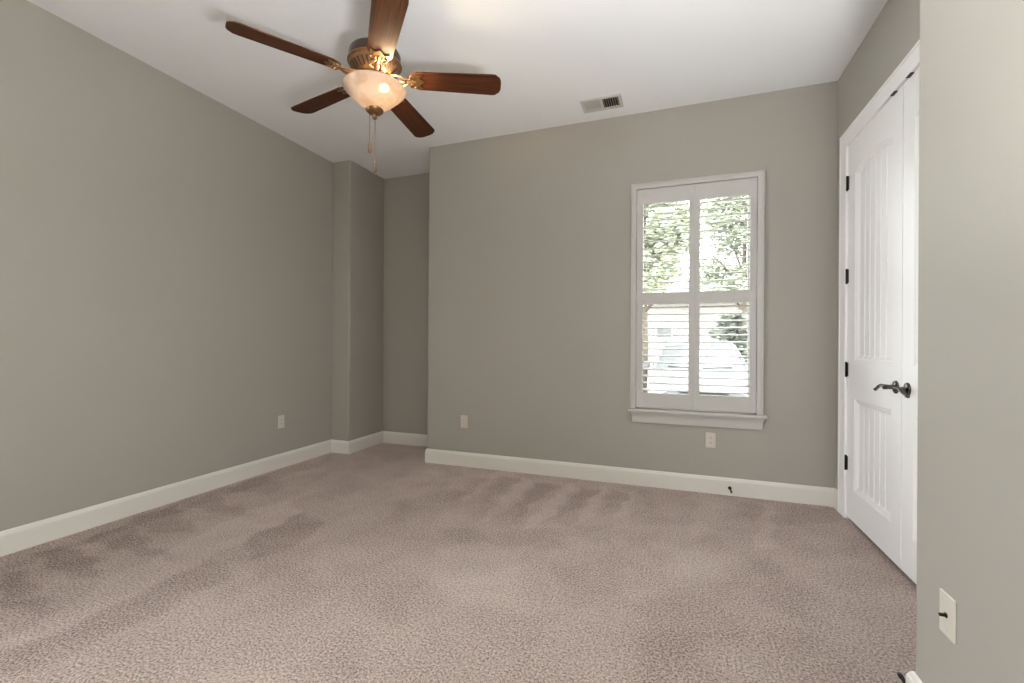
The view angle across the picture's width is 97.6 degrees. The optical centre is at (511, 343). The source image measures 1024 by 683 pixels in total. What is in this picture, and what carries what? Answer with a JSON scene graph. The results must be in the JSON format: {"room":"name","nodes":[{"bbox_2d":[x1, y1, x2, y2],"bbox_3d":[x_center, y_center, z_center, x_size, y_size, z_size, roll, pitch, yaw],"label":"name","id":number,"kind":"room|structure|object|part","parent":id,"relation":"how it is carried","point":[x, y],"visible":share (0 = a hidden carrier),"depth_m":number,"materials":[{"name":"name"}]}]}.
{"room":"empty bedroom","nodes":[
{"label":"empty bedroom","id":0,"kind":"room"},
{"bbox_2d":[0,0,332,530],"bbox_3d":[-2.719,-0.382,2.640,0.140,3.143,5.898,0,0,20],"label":"wall","id":1,"kind":"structure","parent":0,"point":[166,252],"depth_m":3.01,"materials":[{"name":"beige paint"}]},
{"bbox_2d":[0,440,330,556],"bbox_3d":[-2.752,1.074,2.341,0.016,0.131,5.040,0,0,20],"label":"baseboard","id":2,"kind":"structure","parent":1,"relation":"attached to","point":[19,538],"depth_m":3.00,"materials":[{"name":"white paint"}]},
{"bbox_2d":[278,415,283,428],"bbox_3d":[-2.116,0.721,4.108,0.010,0.117,0.072,0,0,20],"label":"wall outlet","id":3,"kind":"object","parent":1,"relation":"attached to","point":[281,417],"visible":1,"depth_m":4.10,"materials":[{"name":"white plastic"}]},
{"bbox_2d":[332,160,383,440],"bbox_3d":[-1.668,-0.376,5.014,0.226,3.143,0.718,0,0,20],"label":"wall column","id":4,"kind":"structure","parent":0,"point":[358,193],"depth_m":4.75,"materials":[{"name":"beige paint"}]},
{"bbox_2d":[331,439,348,453],"bbox_3d":[-1.793,1.079,4.666,0.242,0.131,0.016,0,0,20],"label":"baseboard","id":5,"kind":"structure","parent":4,"relation":"attached to","point":[337,446],"depth_m":4.66,"materials":[{"name":"white paint"}]},
{"bbox_2d":[383,173,428,434],"bbox_3d":[-1.006,-0.372,5.082,0.973,3.143,0.140,0,0,20],"label":"wall","id":6,"kind":"structure","parent":0,"point":[406,198],"depth_m":5.08,"materials":[{"name":"beige paint"}]},
{"bbox_2d":[28,0,887,178],"bbox_3d":[-0.036,-1.963,1.675,5.826,0.150,5.898,0,0,20],"label":"ceiling","id":7,"kind":"structure","parent":0,"point":[548,56],"depth_m":2.91,"materials":[{"name":"paint"}]},
{"bbox_2d":[225,0,500,172],"bbox_3d":[-0.723,-1.393,2.398,1.266,0.998,1.230,0,0,20],"label":"ceiling fan","id":8,"kind":"object","parent":7,"relation":"hanging from","point":[374,61],"visible":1,"depth_m":2.27,"materials":[{"name":"brown wood"}]},
{"bbox_3d":[-1.054,-1.388,2.099,0.486,0.006,0.142,0,12,-37],"label":"blade","id":9,"kind":"part","parent":8,"relation":"part of","materials":[{"name":"brown wood"}]},
{"bbox_3d":[-1.077,-1.388,2.567,0.486,0.006,0.142,0,12,31],"label":"blade","id":10,"kind":"part","parent":8,"relation":"part of","materials":[{"name":"brown wood"}]},
{"bbox_3d":[-0.719,-1.281,2.349,0.321,0.110,0.321,0,0,20],"label":"lamp shade","id":11,"kind":"part","parent":8,"relation":"part of","materials":[{"name":"white glass"}]},
{"bbox_3d":[-0.719,-1.425,2.349,0.276,0.084,0.276,0,0,20],"label":"motor","id":12,"kind":"part","parent":8,"relation":"part of","materials":[{"name":"brown metal"}]},
{"bbox_3d":[-0.557,-1.385,1.963,0.142,0.006,0.486,13,-5,-22],"label":"blade","id":13,"kind":"part","parent":8,"relation":"part of","materials":[{"name":"brown wood"}]},
{"bbox_3d":[-0.623,-1.385,2.757,0.142,0.006,0.486,-12,-3,13],"label":"blade","id":14,"kind":"part","parent":8,"relation":"part of","materials":[{"name":"brown wood"}]},
{"bbox_3d":[-0.301,-1.384,2.384,0.486,0.006,0.142,0,-12,-5],"label":"blade","id":15,"kind":"part","parent":8,"relation":"part of","materials":[{"name":"brown wood"}]},
{"bbox_2d":[580,93,623,112],"bbox_3d":[0.705,-1.878,3.515,0.312,0.013,0.191,0,0,20],"label":"ceiling vent","id":16,"kind":"object","parent":7,"relation":"in","point":[613,101],"visible":1,"depth_m":3.51,"materials":[{"name":"metal"}]},
{"bbox_2d":[0,443,916,682],"bbox_3d":[-0.099,1.154,1.638,5.686,0.001,5.918,0,0,20],"label":"floor","id":17,"kind":"structure","parent":0,"point":[379,563],"depth_m":2.10,"materials":[{"name":"beige carpet"}]},
{"bbox_2d":[428,81,837,487],"bbox_3d":[0.944,-0.363,4.077,3.497,3.160,0.708,0,0,20],"label":"wall","id":18,"kind":"structure","parent":0,"point":[529,298],"depth_m":3.77,"materials":[{"name":"beige paint"}]},
{"bbox_2d":[461,415,467,427],"bbox_3d":[-0.449,0.736,4.195,0.072,0.117,0.010,0,0,20],"label":"wall outlet","id":19,"kind":"object","parent":18,"relation":"attached to","point":[464,419],"visible":1,"depth_m":4.19,"materials":[{"name":"white plastic"}]},
{"bbox_2d":[349,431,834,506],"bbox_3d":[0.404,1.092,4.180,4.253,0.131,0.594,0,0,20],"label":"baseboard","id":20,"kind":"structure","parent":18,"relation":"attached to","point":[795,493],"depth_m":3.71,"materials":[{"name":"white paint"}]},
{"bbox_2d":[628,170,766,429],"bbox_3d":[1.456,-0.323,3.579,1.000,1.941,0.220,0,0,20],"label":"window","id":21,"kind":"structure","parent":18,"relation":"in","point":[741,420],"depth_m":3.46,"materials":[{"name":"white paint"}]},
{"bbox_2d":[636,184,694,409],"bbox_3d":[1.221,-0.364,3.604,0.454,1.771,0.062,0,0,20],"label":"window shutter","id":22,"kind":"object","parent":21,"relation":"attached to","point":[681,193],"visible":1,"depth_m":3.59,"materials":[{"name":"white paint"}]},
{"bbox_3d":[1.471,-0.788,3.627,0.852,0.902,0.030,0,0,20],"label":"sash","id":23,"kind":"part","parent":21,"relation":"part of","materials":[{"name":"white paint"}]},
{"bbox_3d":[1.431,0.548,3.522,1.000,0.024,0.100,0,0,20],"label":"sill","id":24,"kind":"part","parent":21,"relation":"part of","materials":[{"name":"white paint"}]},
{"bbox_2d":[694,177,757,412],"bbox_3d":[1.646,-0.361,3.451,0.450,1.771,0.062,0,0,20],"label":"window shutter","id":25,"kind":"object","parent":21,"relation":"attached to","point":[748,186],"visible":1,"depth_m":3.43,"materials":[{"name":"white paint"}]},
{"bbox_3d":[1.456,0.071,3.599,0.852,0.895,0.030,0,0,20],"label":"sash","id":26,"kind":"part","parent":21,"relation":"part of","materials":[{"name":"white paint"}]},
{"bbox_2d":[705,432,715,447],"bbox_3d":[1.541,0.754,3.477,0.072,0.117,0.009,0,0,20],"label":"wall outlet","id":27,"kind":"object","parent":18,"relation":"attached to","point":[710,437],"visible":1,"depth_m":3.47,"materials":[{"name":"white plastic"}]},
{"bbox_2d":[835,0,919,489],"bbox_3d":[2.015,-0.355,2.151,0.140,3.143,2.186,0,0,20],"label":"wall","id":28,"kind":"structure","parent":0,"point":[895,31],"depth_m":2.63,"materials":[{"name":"beige paint"}]},
{"bbox_2d":[833,488,837,510],"bbox_3d":[2.286,1.102,3.154,0.016,0.131,0.110,0,0,20],"label":"baseboard","id":29,"kind":"structure","parent":28,"relation":"attached to","point":[835,499],"depth_m":3.15,"materials":[{"name":"white paint"}]},
{"bbox_2d":[844,85,903,568],"bbox_3d":[2.097,-0.085,2.639,0.096,2.464,0.764,0,0,20],"label":"door","id":30,"kind":"structure","parent":28,"relation":"in","point":[874,180],"depth_m":2.59,"materials":[{"name":"white paint"}]},
{"bbox_3d":[1.985,0.229,2.384,0.061,0.068,0.161,0,0,20],"label":"lever","id":31,"kind":"part","parent":30,"relation":"part of","materials":[{"name":"grey metal"}]},
{"bbox_2d":[838,39,919,517],"bbox_3d":[1.971,-0.127,2.270,0.024,2.585,1.763,0,0,20],"label":"door frame","id":32,"kind":"structure","parent":28,"relation":"attached to","point":[911,62],"depth_m":3.00,"materials":[{"name":"white paint"}]},
{"bbox_2d":[893,66,919,584],"bbox_3d":[1.835,-0.086,1.913,0.096,2.464,0.764,0,0,20],"label":"door","id":33,"kind":"structure","parent":28,"relation":"in","point":[909,389],"depth_m":2.19,"materials":[{"name":"white paint"}]},
{"bbox_3d":[1.911,0.229,2.180,0.061,0.068,0.161,0,0,20],"label":"lever","id":34,"kind":"part","parent":33,"relation":"part of","materials":[{"name":"grey metal"}]},
{"bbox_2d":[916,0,1023,682],"bbox_3d":[0.983,-0.361,-0.154,0.516,3.167,3.156,0,0,20],"label":"wall","id":35,"kind":"structure","parent":0,"point":[970,433],"depth_m":1.15,"materials":[{"name":"beige paint"}]},
{"bbox_2d":[897,672,905,682],"bbox_3d":[1.278,1.102,1.458,0.025,0.025,0.074,0,0,20],"label":"door stop","id":36,"kind":"object","parent":35,"relation":"attached to","point":[900,675],"visible":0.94,"depth_m":1.47,"materials":[{"name":"brown metal"}]},
{"bbox_2d":[906,671,922,682],"bbox_3d":[0.749,1.094,0.004,0.016,0.131,3.020,0,0,20],"label":"baseboard","id":37,"kind":"structure","parent":35,"relation":"attached to","point":[911,677],"depth_m":1.40,"materials":[{"name":"white paint"}]},
{"bbox_2d":[938,588,956,644],"bbox_3d":[1.191,0.750,1.236,0.023,0.117,0.072,0,0,20],"label":"cable jack","id":38,"kind":"object","parent":35,"relation":"attached to","point":[947,613],"visible":1,"depth_m":1.22,"materials":[{"name":"white plastic"}]},
{"label":"outside","id":39,"kind":"structure","parent":0,"visible":0},
{"bbox_3d":[3.387,1.494,9.406,80.000,0.100,100.000,0,0,20],"label":"ground","id":40,"kind":"structure","parent":39,"visible":0},
{"bbox_2d":[643,201,703,392],"bbox_3d":[3.265,-1.669,11.425,3.352,6.330,2.979,0,0,-36],"label":"tree","id":41,"kind":"object","parent":40,"relation":"on","point":[684,207],"visible":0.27,"depth_m":10.46,"materials":[{"name":"green plant"}]},
{"bbox_3d":[3.272,-2.831,11.425,3.352,4.007,2.979,0,0,-36],"label":"crown","id":42,"kind":"part","parent":41,"relation":"part of","materials":[{"name":"green plant"}]},
{"bbox_2d":[643,343,746,396],"bbox_3d":[3.778,0.709,9.152,2.140,1.475,4.455,0,0,20],"label":"car","id":43,"kind":"object","parent":40,"relation":"on","point":[664,345],"visible":0.33,"depth_m":8.11,"materials":[{"name":"white paint"}]},
{"bbox_2d":[643,363,649,367],"bbox_3d":[2.633,0.425,8.862,0.180,0.130,0.100,0,0,20],"label":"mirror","id":44,"kind":"object","parent":43,"relation":"attached to","point":[645,365],"depth_m":8.81,"materials":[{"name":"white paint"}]},
{"bbox_2d":[647,278,747,377],"bbox_3d":[7.644,-0.782,21.163,17.000,4.500,7.000,0,0,20],"label":"house","id":45,"kind":"structure","parent":40,"relation":"on","point":[677,284],"depth_m":18.33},
{"bbox_3d":[6.239,-0.445,18.395,0.580,0.450,0.020,0,0,20],"label":"pane","id":46,"kind":"part","parent":45,"relation":"part of","materials":[{"name":"glass"}]},
{"bbox_2d":[700,195,747,351],"bbox_3d":[7.160,-1.937,13.801,3.159,6.911,3.523,0,0,20],"label":"tree","id":47,"kind":"object","parent":40,"relation":"on","point":[737,202],"visible":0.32,"depth_m":13.75,"materials":[{"name":"green plant"}]},
{"bbox_2d":[708,310,747,362],"bbox_3d":[5.740,0.324,11.648,1.289,2.384,1.342,0,0,20],"label":"shrub","id":48,"kind":"object","parent":40,"relation":"on","point":[724,316],"visible":0.34,"depth_m":11.62,"materials":[{"name":"green plant"}]}
]}

